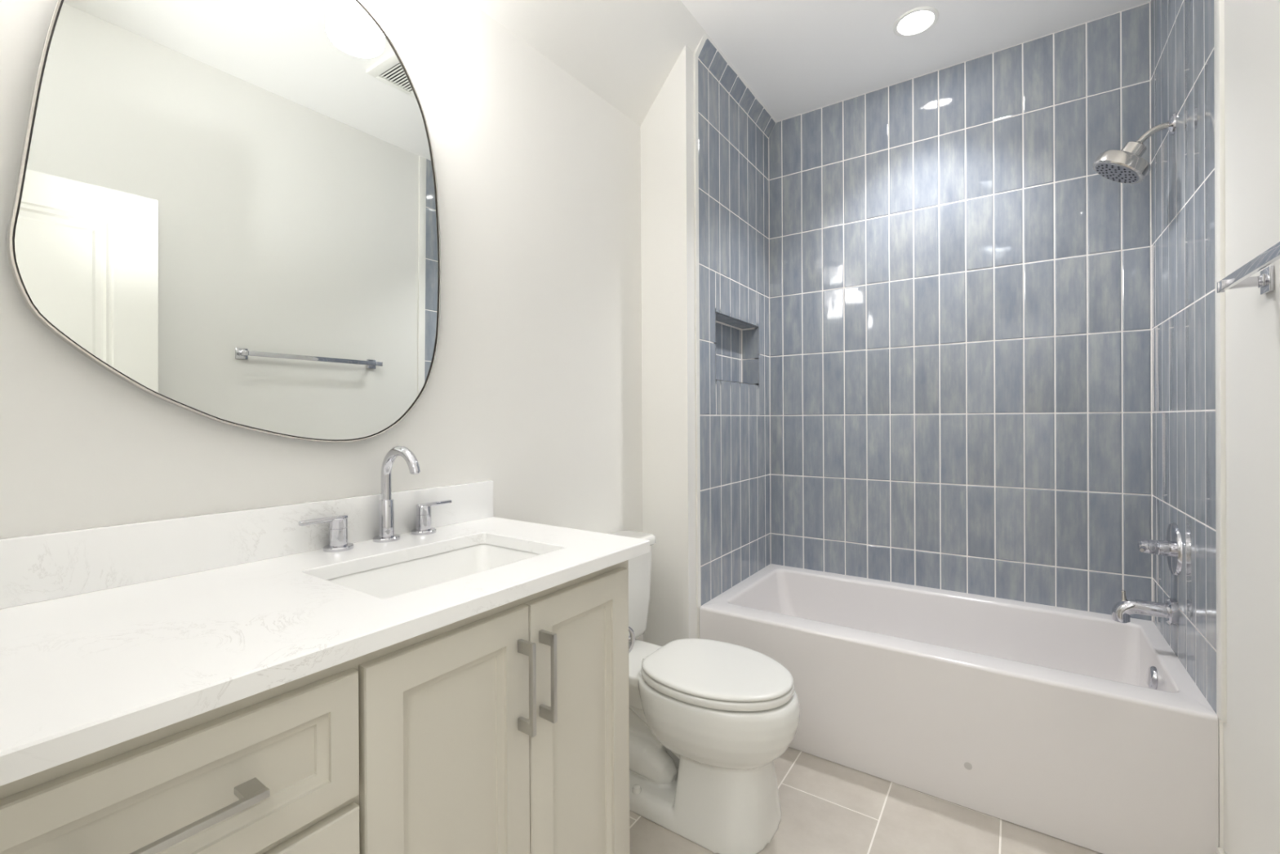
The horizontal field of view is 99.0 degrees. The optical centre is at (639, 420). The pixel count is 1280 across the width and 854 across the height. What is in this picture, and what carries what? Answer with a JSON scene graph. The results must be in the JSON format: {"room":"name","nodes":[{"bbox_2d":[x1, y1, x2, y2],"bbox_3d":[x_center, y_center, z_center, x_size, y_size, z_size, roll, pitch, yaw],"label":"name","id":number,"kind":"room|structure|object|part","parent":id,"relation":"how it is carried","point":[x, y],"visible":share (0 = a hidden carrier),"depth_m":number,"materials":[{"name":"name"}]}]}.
{"room":"bathroom","nodes":[
{"label":"bathroom","id":0,"kind":"room"},
{"bbox_2d":[0,0,643,640],"bbox_3d":[-0.615,-0.071,1.494,0.120,2.560,2.165,0,0,35],"label":"wall","id":1,"kind":"structure","parent":0,"point":[533,389],"depth_m":1.57,"materials":[{"name":"white paint"}]},
{"bbox_2d":[6,0,440,442],"bbox_3d":[-0.754,-0.473,1.150,0.025,1.048,0.757,1,1,35],"label":"wall mirror","id":2,"kind":"object","parent":1,"relation":"attached to","point":[229,209],"visible":1,"depth_m":1.08,"materials":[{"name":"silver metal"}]},
{"bbox_2d":[0,480,493,608],"bbox_3d":[-0.763,0.235,1.159,0.020,0.106,1.122,0,0,35],"label":"backsplash","id":3,"kind":"structure","parent":1,"relation":"attached to","point":[38,567],"depth_m":1.03,"materials":[{"name":"white stone"}]},
{"bbox_2d":[368,0,429,29],"bbox_3d":[-0.706,-1.054,1.097,0.194,0.243,0.600,0,0,35],"label":"vanity light","id":4,"kind":"object","parent":1,"relation":"attached to","point":[402,14],"visible":1,"depth_m":1.25,"materials":[{"name":"white glass"}]},
{"bbox_2d":[467,0,777,125],"bbox_3d":[-0.236,-1.369,1.790,0.392,0.580,3.034,0,0,34],"label":"ceiling","id":5,"kind":"structure","parent":0,"point":[624,51],"depth_m":1.95,"materials":[{"name":"white paint"}]},
{"bbox_2d":[640,44,697,646],"bbox_3d":[0.071,-0.147,2.287,0.342,2.700,0.091,0,0,34],"label":"wall","id":6,"kind":"structure","parent":0,"point":[667,129],"depth_m":2.20,"materials":[{"name":"white paint"}]},
{"bbox_2d":[693,33,706,638],"bbox_3d":[0.249,-0.170,2.201,0.059,2.745,0.024,0,0,34],"label":"trim","id":7,"kind":"structure","parent":6,"relation":"attached to","point":[696,53],"depth_m":2.21,"materials":[{"name":"white paint"}]},
{"bbox_2d":[697,38,775,605],"bbox_3d":[0.432,-0.387,2.561,0.158,2.316,0.778,0,0,34],"label":"tiled wall","id":8,"kind":"structure","parent":0,"point":[735,131],"depth_m":2.50,"materials":[{"name":"blue tile"}]},
{"bbox_2d":[629,746,1102,853],"bbox_3d":[-0.170,1.268,0.365,2.100,0.120,3.600,0,0,34],"label":"floor","id":9,"kind":"structure","parent":0,"point":[828,806],"depth_m":1.62,"materials":[{"name":"white tile"}]},
{"bbox_2d":[0,560,630,853],"bbox_3d":[-0.532,0.762,0.983,0.591,0.894,1.086,0,0,35],"label":"vanity cabinet","id":10,"kind":"object","parent":9,"relation":"on","point":[504,729],"visible":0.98,"depth_m":0.81,"materials":[{"name":"beige paint"}]},
{"bbox_3d":[-0.509,0.430,0.587,0.018,0.170,0.411,0,0,35],"label":"drawer","id":11,"kind":"part","parent":10,"relation":"part of","materials":[{"name":"beige paint"}]},
{"bbox_3d":[-0.486,0.427,0.570,0.039,0.009,0.163,0,0,35],"label":"pull handle","id":12,"kind":"part","parent":10,"relation":"part of","materials":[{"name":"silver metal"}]},
{"bbox_3d":[-0.508,0.666,0.587,0.018,0.269,0.411,0,0,35],"label":"drawer","id":13,"kind":"part","parent":10,"relation":"part of","materials":[{"name":"beige paint"}]},
{"bbox_2d":[0,516,649,786],"bbox_3d":[-0.534,0.300,0.999,0.578,0.028,1.122,0,0,35],"label":"countertop","id":14,"kind":"structure","parent":10,"relation":"on","point":[83,674],"depth_m":0.75,"materials":[{"name":"white stone"}]},
{"bbox_2d":[297,445,452,552],"bbox_3d":[-0.569,0.173,1.274,0.161,0.226,0.371,0,0,35],"label":"bathroom faucet","id":15,"kind":"object","parent":14,"relation":"on","point":[338,531],"visible":1,"depth_m":1.29,"materials":[{"name":"silver metal"}]},
{"bbox_3d":[-0.689,0.218,1.192,0.015,0.010,0.098,0,0,35],"label":"lever","id":16,"kind":"part","parent":15,"relation":"part of","materials":[{"name":"silver metal"}]},
{"bbox_3d":[-0.671,0.252,1.217,0.060,0.070,0.060,0,0,35],"label":"handle","id":17,"kind":"part","parent":15,"relation":"part of","materials":[{"name":"silver metal"}]},
{"bbox_3d":[-0.566,0.173,1.280,0.161,0.226,0.060,0,0,35],"label":"spout","id":18,"kind":"part","parent":15,"relation":"part of","materials":[{"name":"silver metal"}]},
{"bbox_3d":[-0.550,0.251,1.390,0.060,0.070,0.060,0,0,35],"label":"handle","id":19,"kind":"part","parent":15,"relation":"part of","materials":[{"name":"silver metal"}]},
{"bbox_3d":[-0.532,0.217,1.415,0.015,0.010,0.098,0,0,35],"label":"lever","id":20,"kind":"part","parent":15,"relation":"part of","materials":[{"name":"silver metal"}]},
{"bbox_2d":[325,543,541,598],"bbox_3d":[-0.403,0.387,1.133,0.322,0.143,0.461,0,0,35],"label":"sink","id":21,"kind":"object","parent":14,"relation":"in","point":[388,581],"visible":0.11,"depth_m":1.26,"materials":[{"name":"white ceramic"}]},
{"bbox_3d":[-0.297,0.714,0.888,0.018,0.742,0.306,0,0,35],"label":"cabinet door","id":22,"kind":"part","parent":10,"relation":"part of","materials":[{"name":"beige paint"}]},
{"bbox_3d":[-0.202,0.476,0.975,0.039,0.163,0.009,0,0,35],"label":"pull handle","id":23,"kind":"part","parent":10,"relation":"part of","materials":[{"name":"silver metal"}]},
{"bbox_3d":[-0.171,0.476,1.018,0.039,0.163,0.009,0,0,35],"label":"pull handle","id":24,"kind":"part","parent":10,"relation":"part of","materials":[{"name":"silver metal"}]},
{"bbox_3d":[-0.120,0.712,1.139,0.018,0.742,0.302,0,0,35],"label":"cabinet door","id":25,"kind":"part","parent":10,"relation":"part of","materials":[{"name":"beige paint"}]},
{"bbox_2d":[628,626,635,653],"bbox_3d":[-0.063,0.558,1.376,0.048,0.076,0.104,0,0,42],"label":"paper holder","id":26,"kind":"object","parent":10,"relation":"attached to","point":[632,637],"visible":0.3,"depth_m":1.39,"materials":[{"name":"silver metal"}]},
{"bbox_2d":[608,530,799,853],"bbox_3d":[0.129,0.816,1.762,0.767,0.777,0.404,0,0,35],"label":"toilet","id":27,"kind":"object","parent":9,"relation":"on","point":[709,720],"visible":0.75,"depth_m":1.57,"materials":[{"name":"white ceramic"}]},
{"bbox_3d":[-0.116,0.446,1.931,0.174,0.035,0.404,0,0,35],"label":"tank lid","id":28,"kind":"part","parent":27,"relation":"part of","materials":[{"name":"white ceramic"}]},
{"bbox_3d":[-0.116,0.630,1.933,0.154,0.341,0.386,0,0,35],"label":"tank","id":29,"kind":"part","parent":27,"relation":"part of","materials":[{"name":"white ceramic"}]},
{"bbox_3d":[0.141,1.002,1.754,0.740,0.403,0.374,0,0,35],"label":"bowl","id":30,"kind":"part","parent":27,"relation":"part of","materials":[{"name":"white ceramic"}]},
{"bbox_3d":[0.242,0.784,1.682,0.454,0.024,0.370,0,0,35],"label":"seat","id":31,"kind":"part","parent":27,"relation":"part of","materials":[{"name":"white plastic"}]},
{"bbox_3d":[0.242,0.762,1.682,0.451,0.015,0.367,0,0,35],"label":"lid","id":32,"kind":"part","parent":27,"relation":"part of","materials":[{"name":"white plastic"}]},
{"bbox_2d":[699,563,1218,853],"bbox_3d":[1.073,0.974,2.123,1.478,0.445,0.791,0,0,34],"label":"bathtub","id":33,"kind":"object","parent":9,"relation":"on","point":[1085,729],"visible":0.96,"depth_m":1.75,"materials":[{"name":"white ceramic"}]},
{"bbox_2d":[680,0,1151,121],"bbox_3d":[0.559,-1.603,1.246,1.577,0.120,3.034,0,0,34],"label":"ceiling","id":34,"kind":"structure","parent":0,"point":[797,57],"depth_m":2.20,"materials":[{"name":"white paint"}]},
{"bbox_2d":[893,6,938,36],"bbox_3d":[1.071,-1.544,2.125,0.160,0.006,0.160,0,0,34],"label":"recessed light","id":35,"kind":"object","parent":34,"relation":"in","point":[916,21],"visible":1,"depth_m":2.12,"materials":[{"name":"white paint"}]},
{"bbox_2d":[768,2,1152,621],"bbox_3d":[1.316,-0.396,2.487,1.717,2.326,0.101,0,0,34],"label":"wall","id":36,"kind":"structure","parent":0,"point":[960,303],"depth_m":2.34,"materials":[{"name":"blue tile"}]},
{"bbox_2d":[1150,0,1216,713],"bbox_3d":[1.725,-0.397,1.679,0.110,2.326,0.779,0,0,34],"label":"tiled wall","id":37,"kind":"structure","parent":0,"point":[1183,68],"depth_m":1.63,"materials":[{"name":"blue tile"}]},
{"bbox_2d":[1092,111,1177,183],"bbox_3d":[1.615,-0.877,1.792,0.204,0.194,0.153,0,0,34],"label":"shower","id":38,"kind":"object","parent":37,"relation":"attached to","point":[1127,165],"visible":1,"depth_m":1.77,"materials":[{"name":"silver metal"}]},
{"bbox_3d":[1.656,-0.923,1.765,0.087,0.055,0.019,0,0,34],"label":"arm","id":39,"kind":"part","parent":38,"relation":"part of","materials":[{"name":"silver metal"}]},
{"bbox_2d":[1111,590,1178,625],"bbox_3d":[1.641,0.615,1.783,0.161,0.104,0.084,0,0,34],"label":"tub spout","id":40,"kind":"object","parent":37,"relation":"attached to","point":[1122,610],"visible":1,"depth_m":1.77,"materials":[{"name":"silver metal"}]},
{"bbox_3d":[1.601,0.584,1.810,0.015,0.040,0.014,0,0,34],"label":"diverter knob","id":41,"kind":"part","parent":40,"relation":"part of","materials":[{"name":"silver metal"}]},
{"bbox_3d":[1.634,0.627,1.788,0.142,0.080,0.048,0,0,34],"label":"spout","id":42,"kind":"part","parent":40,"relation":"part of","materials":[{"name":"silver metal"}]},
{"bbox_2d":[1137,522,1182,576],"bbox_3d":[1.667,0.410,1.765,0.097,0.166,0.166,0,0,34],"label":"shower valve","id":43,"kind":"object","parent":37,"relation":"attached to","point":[1171,548],"visible":1,"depth_m":1.74,"materials":[{"name":"silver metal"}]},
{"bbox_3d":[1.640,0.411,1.766,0.051,0.046,0.074,0,0,34],"label":"handle","id":44,"kind":"part","parent":43,"relation":"part of","materials":[{"name":"silver metal"}]},
{"bbox_3d":[1.700,0.410,1.742,0.016,0.166,0.166,0,0,34],"label":"plate","id":45,"kind":"part","parent":43,"relation":"part of","materials":[{"name":"silver metal"}]},
{"bbox_2d":[1222,0,1279,853],"bbox_3d":[0.916,-0.175,0.468,0.120,2.755,2.136,0,0,34],"label":"wall","id":46,"kind":"structure","parent":0,"point":[1251,731],"depth_m":1.20,"materials":[{"name":"white paint"}]},
{"bbox_2d":[1213,0,1226,848],"bbox_3d":[1.454,-0.175,1.369,0.012,2.745,0.042,0,0,34],"label":"trim","id":47,"kind":"structure","parent":46,"relation":"attached to","point":[1219,5],"depth_m":1.36,"materials":[{"name":"white paint"}]},
{"bbox_2d":[1216,846,1225,853],"bbox_3d":[0.912,1.142,0.571,0.013,0.120,1.960,0,0,34],"label":"baseboard","id":48,"kind":"structure","parent":46,"relation":"attached to","point":[1219,851],"depth_m":1.37,"materials":[{"name":"white paint"}]},
{"bbox_2d":[1217,241,1279,294],"bbox_3d":[1.082,-0.284,0.882,0.071,0.050,0.667,0,0,34],"label":"towel bar","id":49,"kind":"object","parent":46,"relation":"attached to","point":[1239,278],"visible":1,"depth_m":1.10,"materials":[{"name":"silver metal"}]},
{"bbox_3d":[1.250,-0.285,1.137,0.059,0.020,0.012,0,0,34],"label":"post","id":50,"kind":"part","parent":49,"relation":"part of","materials":[{"name":"silver metal"}]}
]}

